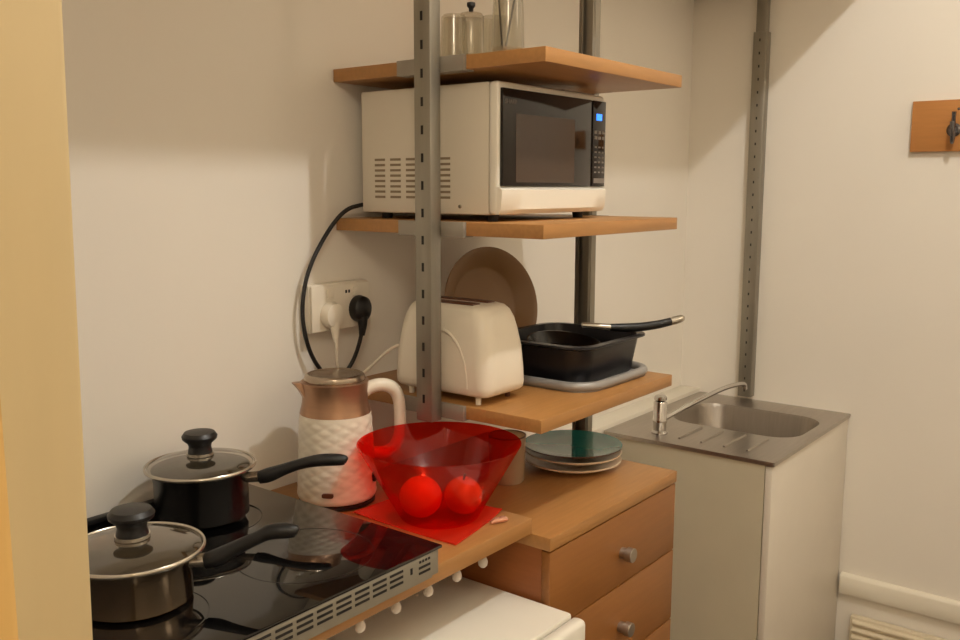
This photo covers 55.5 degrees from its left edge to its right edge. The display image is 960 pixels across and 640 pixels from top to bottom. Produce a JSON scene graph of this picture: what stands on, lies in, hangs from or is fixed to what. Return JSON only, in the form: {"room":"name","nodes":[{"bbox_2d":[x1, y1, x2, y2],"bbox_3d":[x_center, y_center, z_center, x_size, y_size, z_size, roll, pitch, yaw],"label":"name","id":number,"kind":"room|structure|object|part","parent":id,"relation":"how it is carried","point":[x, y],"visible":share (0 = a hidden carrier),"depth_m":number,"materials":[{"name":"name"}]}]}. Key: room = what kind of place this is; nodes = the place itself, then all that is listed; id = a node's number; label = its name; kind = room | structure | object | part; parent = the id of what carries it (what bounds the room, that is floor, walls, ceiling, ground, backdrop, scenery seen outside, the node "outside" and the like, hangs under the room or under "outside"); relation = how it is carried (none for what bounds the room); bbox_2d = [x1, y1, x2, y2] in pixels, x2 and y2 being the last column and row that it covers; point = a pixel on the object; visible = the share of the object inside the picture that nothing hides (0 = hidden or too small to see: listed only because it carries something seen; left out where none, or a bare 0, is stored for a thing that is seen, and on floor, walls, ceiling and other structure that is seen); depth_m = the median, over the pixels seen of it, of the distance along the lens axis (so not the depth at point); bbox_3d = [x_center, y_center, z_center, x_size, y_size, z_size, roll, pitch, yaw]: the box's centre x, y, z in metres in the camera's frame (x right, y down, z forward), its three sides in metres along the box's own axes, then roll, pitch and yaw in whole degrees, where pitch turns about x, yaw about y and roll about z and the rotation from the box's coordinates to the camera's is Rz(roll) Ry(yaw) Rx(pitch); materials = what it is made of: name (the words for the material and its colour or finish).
{"room":"kitchen","nodes":[
{"label":"kitchen","id":0,"kind":"room"},
{"bbox_2d":[62,0,693,517],"bbox_3d":[-0.595,-0.143,1.517,0.100,3.020,4.262,7,10,38],"label":"wall","id":1,"kind":"structure","parent":0,"point":[214,145],"depth_m":1.68,"materials":[{"name":"beige paint"}]},
{"bbox_2d":[300,279,369,333],"bbox_3d":[-0.286,-0.028,1.822,0.036,0.094,0.160,7,10,38],"label":"wall socket","id":2,"kind":"object","parent":1,"relation":"attached to","point":[341,293],"visible":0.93,"depth_m":1.78,"materials":[{"name":"white plastic"}]},
{"bbox_2d":[327,289,333,297],"bbox_3d":[-0.292,-0.051,1.783,0.004,0.017,0.016,7,10,38],"label":"switch","id":3,"kind":"object","parent":2,"relation":"attached to","point":[330,292],"depth_m":1.78,"materials":[{"name":"white plastic"}]},
{"bbox_2d":[353,286,358,294],"bbox_3d":[-0.249,-0.059,1.837,0.004,0.017,0.016,7,10,38],"label":"switch","id":4,"kind":"object","parent":2,"relation":"attached to","point":[355,288],"depth_m":1.83,"materials":[{"name":"white plastic"}]},
{"bbox_2d":[333,0,681,433],"bbox_3d":[0.058,-0.303,1.844,0.499,1.279,0.559,7,10,38],"label":"shelving unit","id":5,"kind":"object","parent":1,"relation":"attached to","point":[538,410],"visible":0.7,"depth_m":1.67,"materials":[{"name":"wood"}]},
{"bbox_2d":[320,296,523,404],"bbox_3d":[-0.100,0.048,1.780,0.382,0.184,0.177,4,9,23],"label":"toaster","id":6,"kind":"object","parent":5,"relation":"on","point":[481,349],"visible":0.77,"depth_m":1.68,"materials":[{"name":"white plastic"}]},
{"bbox_3d":[-0.211,0.068,1.816,0.152,0.113,0.051,0,8,-4],"label":"power cord","id":7,"kind":"part","parent":6,"relation":"part of","materials":[{"name":"white plastic"}]},
{"bbox_3d":[-0.048,0.070,1.684,0.073,0.108,0.007,7,11,40],"label":"moulding","id":8,"kind":"part","parent":6,"relation":"part of","materials":[{"name":"white plastic"}]},
{"bbox_3d":[-0.093,-0.359,1.616,0.038,1.102,0.030,7,10,38],"label":"post","id":9,"kind":"part","parent":5,"relation":"part of","materials":[{"name":"metal"}]},
{"bbox_2d":[300,81,605,368],"bbox_3d":[-0.040,-0.163,1.812,0.376,0.567,0.511,7,10,38],"label":"microwave","id":10,"kind":"object","parent":5,"relation":"on","point":[506,147],"visible":0.89,"depth_m":1.71,"materials":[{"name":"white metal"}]},
{"bbox_3d":[-0.288,-0.053,1.796,0.156,0.352,0.026,-7,11,-40],"label":"power cord","id":11,"kind":"part","parent":10,"relation":"part of","materials":[{"name":"black plastic"}]},
{"bbox_3d":[0.129,-0.337,1.714,0.006,0.170,0.296,7,10,38],"label":"door","id":12,"kind":"part","parent":10,"relation":"part of","materials":[{"name":"black glass"}]},
{"bbox_3d":[0.134,-0.322,1.747,0.022,0.232,0.361,7,10,38],"label":"frame","id":13,"kind":"part","parent":10,"relation":"part of","materials":[{"name":"white plastic"}]},
{"bbox_3d":[0.239,-0.357,1.854,0.006,0.170,0.049,7,10,38],"label":"control panel","id":14,"kind":"part","parent":10,"relation":"part of","materials":[{"name":"black glass"}]},
{"bbox_2d":[459,2,483,19],"bbox_3d":[-0.016,-0.516,1.624,0.046,0.098,0.046,7,10,38],"label":"lid","id":15,"kind":"object","parent":5,"relation":"on","point":[470,5],"visible":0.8,"depth_m":1.61,"materials":[{"name":"black plastic"}]},
{"bbox_3d":[-0.016,-0.555,1.618,0.015,0.018,0.015,7,10,38],"label":"knob","id":16,"kind":"part","parent":15,"relation":"part of","materials":[{"name":"black plastic"}]},
{"bbox_2d":[444,247,537,327],"bbox_3d":[0.021,-0.035,2.051,0.262,0.257,0.081,-6,10,-36],"label":"serving plate","id":17,"kind":"object","parent":5,"relation":"on","point":[484,273],"visible":0.59,"depth_m":2.08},
{"bbox_2d":[523,361,647,392],"bbox_3d":[0.185,0.107,1.944,0.281,0.020,0.291,7,10,38],"label":"tray","id":18,"kind":"object","parent":5,"relation":"on","point":[638,369],"visible":0.38,"depth_m":1.81,"materials":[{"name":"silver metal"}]},
{"bbox_2d":[518,322,644,381],"bbox_3d":[0.184,0.070,1.944,0.263,0.082,0.280,7,10,38],"label":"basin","id":19,"kind":"object","parent":18,"relation":"on","point":[614,355],"visible":0.69,"depth_m":1.84,"materials":[{"name":"black plastic"}]},
{"bbox_2d":[527,315,684,345],"bbox_3d":[0.259,0.035,1.978,0.340,0.090,0.164,-4,9,-28],"label":"frying pan","id":20,"kind":"object","parent":19,"relation":"in","point":[565,338],"visible":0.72,"depth_m":1.97,"materials":[{"name":"black metal"}]},
{"bbox_3d":[0.344,0.011,1.954,0.145,0.026,0.022,-2,9,-15],"label":"handle","id":21,"kind":"part","parent":20,"relation":"part of","materials":[{"name":"black plastic"}]},
{"bbox_3d":[0.239,-0.332,2.042,0.042,1.279,0.020,7,10,38],"label":"post","id":22,"kind":"part","parent":5,"relation":"part of","materials":[{"name":"metal"}]},
{"bbox_3d":[0.047,-0.518,1.538,0.056,0.128,0.056,7,10,38],"label":"carafe","id":23,"kind":"object","parent":5,"relation":"on","visible":0},
{"bbox_2d":[498,0,502,46],"bbox_3d":[0.033,-0.516,1.534,0.012,0.111,0.003,-3,9,-18],"label":"stirrer","id":24,"kind":"object","parent":23,"relation":"in","point":[498,0],"visible":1,"depth_m":1.54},
{"bbox_2d":[505,0,514,46],"bbox_3d":[0.053,-0.515,1.537,0.030,0.110,0.003,-7,11,-41],"label":"stirrer","id":25,"kind":"object","parent":23,"relation":"in","point":[513,0],"visible":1,"depth_m":1.54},
{"bbox_2d":[564,385,699,433],"bbox_3d":[0.385,0.741,2.775,0.072,0.912,1.092,7,10,38],"label":"trim","id":26,"kind":"structure","parent":1,"relation":"attached to","point":[601,423],"depth_m":2.81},
{"bbox_2d":[681,0,959,639],"bbox_3d":[1.987,-0.227,2.134,3.200,3.020,0.100,7,10,38],"label":"wall","id":27,"kind":"structure","parent":0,"point":[859,301],"depth_m":2.77,"materials":[{"name":"beige paint"}]},
{"bbox_2d":[738,0,770,396],"bbox_3d":[0.789,-0.429,2.964,0.260,1.350,0.034,7,10,38],"label":"wall post","id":28,"kind":"object","parent":27,"relation":"attached to","point":[758,106],"visible":0.99,"depth_m":2.89,"materials":[{"name":"metal"}]},
{"bbox_3d":[0.875,-0.419,2.899,0.033,1.350,0.030,7,10,38],"label":"post","id":29,"kind":"part","parent":28,"relation":"part of","materials":[{"name":"metal"}]},
{"bbox_2d":[839,572,959,624],"bbox_3d":[2.169,0.946,2.083,2.618,0.064,0.019,7,10,38],"label":"trim","id":30,"kind":"structure","parent":27,"relation":"attached to","point":[934,606],"depth_m":2.76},
{"bbox_2d":[910,99,959,151],"bbox_3d":[1.415,-0.524,2.426,0.510,0.141,0.081,7,10,38],"label":"hook rail","id":31,"kind":"object","parent":27,"relation":"attached to","point":[935,127],"visible":1,"depth_m":2.56,"materials":[{"name":"brown wood"}]},
{"bbox_3d":[0.670,1.556,0.698,3.400,0.100,4.362,7,10,38],"label":"floor","id":32,"kind":"structure","parent":0,"visible":0},
{"bbox_2d":[0,400,17,639],"bbox_3d":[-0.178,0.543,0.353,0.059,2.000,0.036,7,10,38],"label":"door","id":33,"kind":"structure","parent":32,"relation":"on","point":[8,615],"depth_m":0.28,"materials":[{"name":"orange wood"}]},
{"bbox_2d":[270,479,531,639],"bbox_3d":[-0.417,0.886,1.421,0.479,1.012,1.036,7,10,38],"label":"countertop","id":34,"kind":"structure","parent":32,"relation":"on","point":[490,538],"depth_m":1.49,"materials":[{"name":"brown wood"}]},
{"bbox_2d":[87,484,441,639],"bbox_3d":[-0.447,0.367,1.284,0.502,0.052,0.627,7,10,38],"label":"cooktop","id":35,"kind":"object","parent":34,"relation":"in","point":[338,566],"visible":0.52,"depth_m":1.27,"materials":[{"name":"black glass"}]},
{"bbox_2d":[88,502,299,623],"bbox_3d":[-0.396,0.304,1.155,0.287,0.126,0.180,3,9,21],"label":"saucepan","id":36,"kind":"object","parent":35,"relation":"on","point":[140,570],"visible":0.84,"depth_m":1.14,"materials":[{"name":"metal"}]},
{"bbox_3d":[-0.446,0.256,1.168,0.058,0.034,0.058,7,10,38],"label":"knob","id":37,"kind":"part","parent":36,"relation":"part of","materials":[{"name":"black plastic"}]},
{"bbox_3d":[-0.446,0.286,1.173,0.170,0.015,0.170,7,10,38],"label":"lid","id":38,"kind":"part","parent":36,"relation":"part of","materials":[{"name":"clear glass"}]},
{"bbox_3d":[-0.294,0.291,1.177,0.124,0.060,0.024,0,8,0],"label":"handle","id":39,"kind":"part","parent":36,"relation":"part of","materials":[{"name":"black plastic"}]},
{"bbox_2d":[143,428,347,530],"bbox_3d":[-0.388,0.245,1.501,0.313,0.143,0.176,-3,9,-20],"label":"saucepan","id":40,"kind":"object","parent":35,"relation":"on","point":[202,487],"visible":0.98,"depth_m":1.44,"materials":[{"name":"black metal"}]},
{"bbox_3d":[-0.452,0.195,1.470,0.056,0.034,0.056,7,10,38],"label":"knob","id":41,"kind":"part","parent":40,"relation":"part of","materials":[{"name":"black plastic"}]},
{"bbox_3d":[-0.452,0.226,1.475,0.166,0.016,0.166,7,10,38],"label":"lid","id":42,"kind":"part","parent":40,"relation":"part of","materials":[{"name":"clear glass"}]},
{"bbox_3d":[-0.286,0.240,1.478,0.147,0.050,0.024,0,8,-1],"label":"handle","id":43,"kind":"part","parent":40,"relation":"part of","materials":[{"name":"black plastic"}]},
{"bbox_3d":[-0.447,0.374,1.284,0.494,0.038,0.617,7,10,38],"label":"casing","id":44,"kind":"part","parent":35,"relation":"part of","materials":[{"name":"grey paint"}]},
{"bbox_2d":[292,368,405,511],"bbox_3d":[-0.252,0.212,1.698,0.147,0.241,0.191,7,10,38],"label":"kettle","id":45,"kind":"object","parent":34,"relation":"on","point":[335,412],"visible":0.87,"depth_m":1.63,"materials":[{"name":"white plastic"}]},
{"bbox_3d":[-0.317,0.136,1.655,0.048,0.048,0.060,-2,9,-16],"label":"spout","id":46,"kind":"part","parent":45,"relation":"part of","materials":[{"name":"metal"}]},
{"bbox_3d":[-0.265,0.102,1.665,0.112,0.014,0.112,7,10,38],"label":"lid","id":47,"kind":"part","parent":45,"relation":"part of","materials":[{"name":"metal"}]},
{"bbox_3d":[-0.182,0.184,1.710,0.090,0.154,0.025,-3,9,-21],"label":"handle","id":48,"kind":"part","parent":45,"relation":"part of","materials":[{"name":"white plastic"}]},
{"bbox_2d":[353,499,501,544],"bbox_3d":[-0.077,0.337,1.618,0.236,0.018,0.178,7,10,38],"label":"mat","id":49,"kind":"object","parent":34,"relation":"on","point":[384,512],"visible":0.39,"depth_m":1.58,"materials":[{"name":"red plastic"}]},
{"bbox_2d":[356,421,521,528],"bbox_3d":[-0.071,0.279,1.597,0.286,0.134,0.286,7,10,38],"label":"fruit bowl","id":50,"kind":"object","parent":49,"relation":"on","point":[441,474],"visible":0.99,"depth_m":1.55,"materials":[{"name":"red glass"}]},
{"bbox_2d":[490,516,507,523],"bbox_3d":[0.033,0.346,1.581,0.035,0.012,0.012,-5,10,-30],"label":"wrapper","id":51,"kind":"object","parent":34,"relation":"on","point":[494,520],"visible":1,"depth_m":1.58,"materials":[{"name":"plastic"}]},
{"bbox_2d":[326,575,584,639],"bbox_3d":[-0.220,0.942,1.551,0.590,0.864,0.597,7,10,38],"label":"washing machine","id":52,"kind":"object","parent":32,"relation":"on","point":[465,609],"visible":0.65,"depth_m":1.54,"materials":[{"name":"white plastic"}]},
{"bbox_3d":[-0.012,0.608,1.339,0.028,0.137,0.597,7,10,38],"label":"control panel","id":53,"kind":"part","parent":52,"relation":"part of","materials":[{"name":"white plastic"}]},
{"bbox_2d":[460,447,676,639],"bbox_3d":[0.080,0.817,2.000,0.541,0.983,0.492,7,10,38],"label":"dresser","id":54,"kind":"object","parent":32,"relation":"on","point":[598,551],"visible":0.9,"depth_m":1.79,"materials":[{"name":"brown wood"}]},
{"bbox_2d":[498,429,525,485],"bbox_3d":[0.056,0.285,1.894,0.078,0.100,0.078,7,10,38],"label":"beaker","id":55,"kind":"object","parent":54,"relation":"on","point":[514,475],"visible":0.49,"depth_m":1.87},
{"bbox_2d":[525,452,621,473],"bbox_3d":[0.203,0.310,2.006,0.213,0.020,0.213,7,10,38],"label":"dinner plate","id":56,"kind":"object","parent":54,"relation":"on","point":[531,460],"visible":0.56,"depth_m":1.97,"materials":[{"name":"beige ceramic"}]},
{"bbox_2d":[526,448,621,465],"bbox_3d":[0.205,0.293,2.004,0.211,0.020,0.211,7,10,38],"label":"dinner plate","id":57,"kind":"object","parent":56,"relation":"on","point":[555,460],"visible":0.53,"depth_m":1.96,"materials":[{"name":"beige ceramic"}]},
{"bbox_2d":[525,430,622,458],"bbox_3d":[0.203,0.277,2.001,0.216,0.016,0.216,7,10,38],"label":"dinner plate","id":58,"kind":"object","parent":57,"relation":"on","point":[574,444],"visible":0.93,"depth_m":2.01,"materials":[{"name":"teal ceramic"}]},
{"bbox_3d":[0.266,0.453,1.800,0.018,0.148,0.488,7,10,38],"label":"drawer","id":59,"kind":"part","parent":54,"relation":"part of","materials":[{"name":"brown wood"}]},
{"bbox_3d":[0.265,0.607,1.823,0.018,0.157,0.488,7,10,38],"label":"drawer","id":60,"kind":"part","parent":54,"relation":"part of","materials":[{"name":"brown wood"}]},
{"bbox_3d":[0.291,0.615,1.821,0.027,0.029,0.029,7,10,38],"label":"knob","id":61,"kind":"part","parent":54,"relation":"part of","materials":[{"name":"metal"}]},
{"bbox_3d":[0.291,0.461,1.798,0.027,0.029,0.029,7,10,38],"label":"knob","id":62,"kind":"part","parent":54,"relation":"part of","materials":[{"name":"metal"}]},
{"bbox_3d":[0.265,0.765,1.846,0.018,0.157,0.488,7,10,38],"label":"drawer","id":63,"kind":"part","parent":54,"relation":"part of","materials":[{"name":"brown wood"}]},
{"bbox_2d":[613,419,847,639],"bbox_3d":[0.745,0.753,2.777,0.490,0.888,0.642,7,10,38],"label":"base cabinet","id":64,"kind":"object","parent":32,"relation":"on","point":[756,549],"visible":0.64,"depth_m":2.47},
{"bbox_2d":[604,392,850,466],"bbox_3d":[0.747,0.371,2.719,0.498,0.146,0.649,7,10,38],"label":"sink","id":65,"kind":"object","parent":64,"relation":"in","point":[766,433],"visible":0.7,"depth_m":2.70,"materials":[{"name":"metal"}]},
{"bbox_2d":[651,381,746,434],"bbox_3d":[0.655,0.253,2.668,0.396,0.110,0.046,-5,10,-33],"label":"tap","id":66,"kind":"object","parent":65,"relation":"on","point":[660,415],"visible":1,"depth_m":2.57,"materials":[{"name":"silver metal"}]},
{"bbox_3d":[0.508,0.218,2.567,0.036,0.014,0.036,7,10,38],"label":"lever","id":67,"kind":"part","parent":66,"relation":"part of","materials":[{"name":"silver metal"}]},
{"bbox_3d":[0.664,0.236,2.681,0.362,0.075,0.017,-6,10,-35],"label":"spout","id":68,"kind":"part","parent":66,"relation":"part of","materials":[{"name":"silver metal"}]},
{"bbox_3d":[0.800,0.368,2.764,0.392,0.139,0.294,7,10,38],"label":"bowl","id":69,"kind":"part","parent":65,"relation":"part of","materials":[{"name":"metal"}]},
{"bbox_3d":[0.930,0.766,2.631,0.018,0.866,0.640,7,10,38],"label":"door","id":70,"kind":"part","parent":64,"relation":"part of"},
{"bbox_2d":[849,614,947,639],"bbox_3d":[1.609,1.106,2.532,1.138,0.266,0.036,7,10,38],"label":"vent","id":71,"kind":"object","parent":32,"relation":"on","point":[861,627],"visible":1,"depth_m":2.80,"materials":[{"name":"beige metal"}]},
{"bbox_3d":[-0.633,0.177,0.777,0.800,2.600,0.070,7,10,38],"label":"wall","id":72,"kind":"structure","parent":0,"visible":0},
{"bbox_2d":[0,0,92,639],"bbox_3d":[-0.295,0.217,0.512,0.098,2.600,0.116,8,12,37],"label":"trim","id":73,"kind":"structure","parent":72,"relation":"attached to","point":[40,390],"depth_m":0.48,"materials":[{"name":"beige paint"}]}
]}

